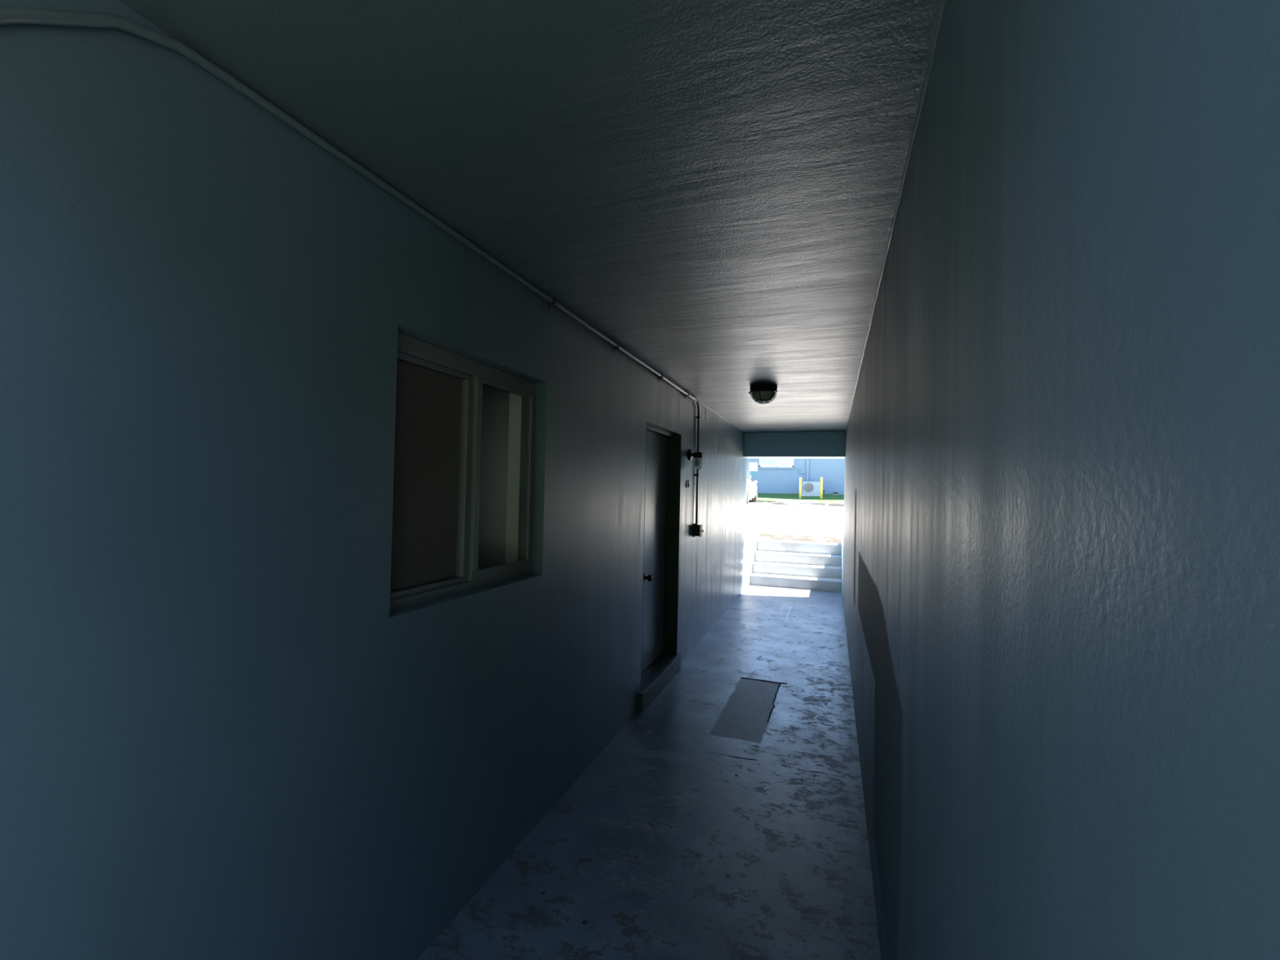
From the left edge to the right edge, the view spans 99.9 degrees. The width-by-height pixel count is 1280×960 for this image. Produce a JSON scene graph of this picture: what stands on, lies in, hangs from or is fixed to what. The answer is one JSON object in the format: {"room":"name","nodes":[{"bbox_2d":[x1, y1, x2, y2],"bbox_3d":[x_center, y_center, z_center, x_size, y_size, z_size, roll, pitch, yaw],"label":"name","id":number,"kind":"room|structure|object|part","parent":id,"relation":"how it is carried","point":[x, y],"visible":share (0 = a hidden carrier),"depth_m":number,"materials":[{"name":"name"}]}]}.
{"room":"covered outdoor passageway","nodes":[
{"label":"covered outdoor passageway","id":0,"kind":"room"},
{"bbox_2d":[0,0,759,959],"bbox_3d":[0.421,0.533,5.246,0.200,2.640,10.310,1,-1,20],"label":"wall","id":1,"kind":"structure","parent":0,"point":[220,738],"depth_m":1.24,"materials":[{"name":"paint"}]},
{"bbox_2d":[0,6,700,524],"bbox_3d":[-0.345,-0.230,2.712,0.031,1.220,5.481,1,-1,20],"label":"conduit","id":2,"kind":"object","parent":1,"relation":"attached to","point":[8,15],"visible":1,"depth_m":1.19,"materials":[{"name":"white metal"}]},
{"bbox_2d":[389,332,536,612],"bbox_3d":[-0.711,-0.018,2.109,0.155,0.896,0.915,1,-1,20],"label":"window","id":3,"kind":"structure","parent":1,"relation":"in","point":[429,428],"depth_m":2.00,"materials":[{"name":"grey metal"}]},
{"bbox_3d":[-0.740,-0.012,1.899,0.032,0.800,0.440,1,-1,20],"label":"sash","id":4,"kind":"part","parent":3,"relation":"part of","materials":[{"name":"grey metal"}]},
{"bbox_2d":[391,359,509,591],"bbox_3d":[-0.788,0.016,2.135,0.006,0.920,1.015,1,-1,20],"label":"window curtain","id":5,"kind":"object","parent":3,"relation":"hanging from","point":[495,402],"visible":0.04,"depth_m":2.46,"materials":[{"name":"grey fabric"}]},
{"bbox_3d":[-0.579,-0.002,2.291,0.028,0.800,0.432,1,-1,20],"label":"sash","id":6,"kind":"part","parent":3,"relation":"part of","materials":[{"name":"grey metal"}]},
{"bbox_2d":[389,573,542,622],"bbox_3d":[-0.631,0.435,2.069,0.056,0.016,0.915,1,-1,20],"label":"sill","id":7,"kind":"structure","parent":1,"relation":"attached to","point":[406,612],"depth_m":1.94,"materials":[{"name":"paint"}]},
{"bbox_2d":[640,424,680,686],"bbox_3d":[0.089,0.549,4.319,0.196,1.923,0.960,1,-1,20],"label":"door","id":8,"kind":"structure","parent":1,"relation":"in","point":[663,448],"depth_m":4.60,"materials":[{"name":"paint"}]},
{"bbox_3d":[0.062,0.763,4.196,0.068,0.064,0.064,1,-1,20],"label":"knob","id":9,"kind":"part","parent":8,"relation":"part of","materials":[{"name":"metal"}]},
{"bbox_2d":[688,448,702,469],"bbox_3d":[0.519,-0.192,5.001,0.127,0.188,0.103,1,-1,20],"label":"wall lamp","id":10,"kind":"object","parent":1,"relation":"attached to","point":[697,460],"visible":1,"depth_m":4.96,"materials":[{"name":"black metal"}]},
{"bbox_2d":[693,457,702,469],"bbox_3d":[0.536,-0.151,4.994,0.088,0.107,0.088,1,-1,20],"label":"glass jar","id":11,"kind":"object","parent":10,"relation":"on","point":[697,462],"depth_m":4.96,"materials":[{"name":"clear glass"}]},
{"bbox_2d":[693,523,703,537],"bbox_3d":[0.574,0.492,5.241,0.090,0.130,0.096,1,-1,20],"label":"switch box","id":12,"kind":"object","parent":1,"relation":"attached to","point":[697,529],"visible":0.95,"depth_m":5.21,"materials":[{"name":"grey metal"}]},
{"bbox_3d":[0.590,0.494,5.235,0.008,0.118,0.088,1,-1,20],"label":"plate","id":13,"kind":"part","parent":12,"relation":"part of","materials":[{"name":"brown metal"}]},
{"bbox_2d":[698,401,744,433],"bbox_3d":[1.076,-0.747,6.722,0.012,0.012,2.950,1,-1,20],"label":"trim","id":14,"kind":"structure","parent":1,"relation":"attached to","point":[699,402],"depth_m":6.19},
{"bbox_2d":[118,0,941,432],"bbox_3d":[1.260,-1.118,4.085,8.800,0.660,8.610,1,-1,20],"label":"ceiling","id":15,"kind":"structure","parent":0,"point":[711,187],"depth_m":1.36,"materials":[{"name":"paint"}]},
{"bbox_2d":[748,384,777,404],"bbox_3d":[1.036,-0.714,4.531,0.242,0.143,0.237,1,-1,20],"label":"ceiling lamp","id":16,"kind":"object","parent":15,"relation":"attached to","point":[762,393],"visible":1,"depth_m":4.46,"materials":[{"name":"black metal"}]},
{"bbox_3d":[1.040,-0.694,4.531,0.198,0.082,0.198,1,-1,20],"label":"dome glass","id":17,"kind":"part","parent":16,"relation":"part of","materials":[{"name":"clear glass"}]},
{"bbox_2d":[417,585,880,959],"bbox_3d":[0.908,1.773,4.231,1.835,0.250,9.480,1,-1,20],"label":"floor","id":18,"kind":"structure","parent":0,"point":[726,819],"depth_m":2.46,"materials":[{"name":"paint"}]},
{"bbox_2d":[638,652,680,711],"bbox_3d":[0.080,1.571,4.286,0.233,0.120,1.020,1,-1,20],"label":"threshold","id":19,"kind":"object","parent":18,"relation":"on","point":[655,668],"visible":0.57,"depth_m":4.22,"materials":[{"name":"stone"}]},
{"bbox_2d":[641,653,681,694],"bbox_3d":[0.186,1.515,4.255,0.021,0.010,1.010,1,-1,20],"label":"threshold nosing","id":20,"kind":"object","parent":19,"relation":"attached to","point":[670,664],"visible":1,"depth_m":4.16,"materials":[{"name":"grey metal"}]},
{"bbox_2d":[750,539,841,592],"bbox_3d":[2.702,1.537,9.258,1.431,0.865,1.180,1,-1,20],"label":"concrete steps","id":21,"kind":"structure","parent":18,"relation":"on","point":[810,558],"depth_m":9.09,"materials":[{"name":"grey concrete"}]},
{"bbox_2d":[743,431,845,458],"bbox_3d":[2.307,-0.517,8.057,1.435,0.365,0.400,1,-1,20],"label":"beam","id":22,"kind":"structure","parent":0,"point":[829,444],"depth_m":7.87,"materials":[{"name":"paint"}]},
{"bbox_2d":[746,457,844,494],"bbox_3d":[10.671,-0.769,29.930,44.000,4.300,8.500,1,-1,20],"label":"wall","id":23,"kind":"structure","parent":0,"point":[773,481],"depth_m":26.41,"materials":[{"name":"blue paint"}]},
{"bbox_2d":[757,458,795,468],"bbox_3d":[6.785,-1.211,26.748,1.780,1.290,0.120,1,-1,20],"label":"window","id":24,"kind":"structure","parent":23,"relation":"in","point":[763,463],"depth_m":26.73,"materials":[{"name":"white paint"}]},
{"bbox_3d":[6.771,-0.601,26.738,1.780,0.070,0.120,1,-1,20],"label":"sill","id":25,"kind":"part","parent":24,"relation":"part of","materials":[{"name":"blue paint"}]},
{"bbox_3d":[6.801,-1.255,26.791,1.520,1.040,0.030,1,-1,20],"label":"pane","id":26,"kind":"part","parent":24,"relation":"part of","materials":[{"name":"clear glass"}]},
{"bbox_2d":[806,458,808,480],"bbox_3d":[8.198,-1.193,26.261,0.110,2.480,0.090,1,-1,20],"label":"downspout","id":27,"kind":"object","parent":23,"relation":"attached to","point":[807,460],"visible":0.44,"depth_m":26.20,"materials":[{"name":"blue paint"}]},
{"bbox_2d":[840,537,843,594],"bbox_3d":[3.386,1.486,8.739,0.200,0.980,1.700,1,-1,20],"label":"wall","id":28,"kind":"structure","parent":0,"point":[842,544],"depth_m":8.49,"materials":[{"name":"paint"}]},
{"bbox_2d":[842,0,1279,959],"bbox_3d":[3.476,0.567,3.257,4.020,2.640,8.610,1,-1,20],"label":"wall","id":29,"kind":"structure","parent":0,"point":[1061,576],"depth_m":0.41,"materials":[{"name":"paint"}]},
{"bbox_2d":[845,0,946,430],"bbox_3d":[1.536,-0.785,3.746,0.016,0.016,8.250,1,-1,20],"label":"trim","id":30,"kind":"structure","parent":29,"relation":"attached to","point":[943,4],"depth_m":1.33,"materials":[{"name":"grey paint"}]},
{"label":"outside","id":31,"kind":"structure","parent":0,"visible":0},
{"bbox_2d":[749,493,844,503],"bbox_3d":[8.678,0.986,24.413,44.000,0.700,3.250,1,-1,20],"label":"lawn","id":32,"kind":"structure","parent":31,"point":[766,497],"depth_m":24.49,"materials":[{"name":"green plant"}]},
{"bbox_2d":[748,462,757,477],"bbox_3d":[5.399,-0.023,25.691,0.425,1.640,0.045,1,-1,20],"label":"parking sign","id":33,"kind":"object","parent":32,"relation":"on","point":[753,466],"visible":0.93,"depth_m":25.68,"materials":[{"name":"white metal"}]},
{"bbox_3d":[5.407,-0.631,25.687,0.425,0.425,0.015,1,-1,20],"label":"sign panel","id":34,"kind":"part","parent":33,"relation":"part of","materials":[{"name":"white metal"}]},
{"bbox_2d":[799,477,801,498],"bbox_3d":[7.300,0.382,24.466,0.128,1.019,0.128,1,-1,20],"label":"bollard","id":35,"kind":"object","parent":32,"relation":"on","point":[800,478],"visible":0.92,"depth_m":24.41,"materials":[{"name":"yellow metal"}]},
{"bbox_2d":[801,481,820,496],"bbox_3d":[8.094,0.476,25.403,0.880,0.790,0.500,1,-1,20],"label":"air conditioner","id":36,"kind":"object","parent":32,"relation":"on","point":[809,488],"visible":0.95,"depth_m":25.25,"materials":[{"name":"metal"}]},
{"bbox_2d":[803,482,813,492],"bbox_3d":[7.930,0.356,25.294,0.454,0.454,0.014,1,-1,20],"label":"fan grille","id":37,"kind":"object","parent":36,"relation":"attached to","point":[807,486],"depth_m":25.29,"materials":[{"name":"grey metal"}]},
{"bbox_2d":[819,476,822,498],"bbox_3d":[8.151,0.380,24.164,0.128,1.019,0.128,1,-1,20],"label":"bollard","id":38,"kind":"object","parent":32,"relation":"on","point":[821,477],"visible":0.89,"depth_m":24.11,"materials":[{"name":"yellow metal"}]},
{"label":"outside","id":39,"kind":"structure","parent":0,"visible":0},
{"bbox_2d":[746,501,844,555],"bbox_3d":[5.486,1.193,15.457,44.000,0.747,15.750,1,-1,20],"label":"pavement","id":40,"kind":"structure","parent":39,"point":[776,521],"depth_m":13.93,"materials":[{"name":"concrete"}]},
{"bbox_2d":[746,470,757,504],"bbox_3d":[3.855,0.229,22.431,1.930,1.467,4.146,1,-1,20],"label":"car","id":41,"kind":"object","parent":40,"relation":"on","point":[752,490],"visible":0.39,"depth_m":21.93,"materials":[{"name":"white paint"}]},
{"bbox_2d":[775,499,815,503],"bbox_3d":[6.681,0.930,23.081,1.650,0.110,0.148,1,-1,20],"label":"wheel stop","id":42,"kind":"object","parent":40,"relation":"on","point":[776,500],"visible":0.98,"depth_m":23.02,"materials":[{"name":"concrete"}]}
]}

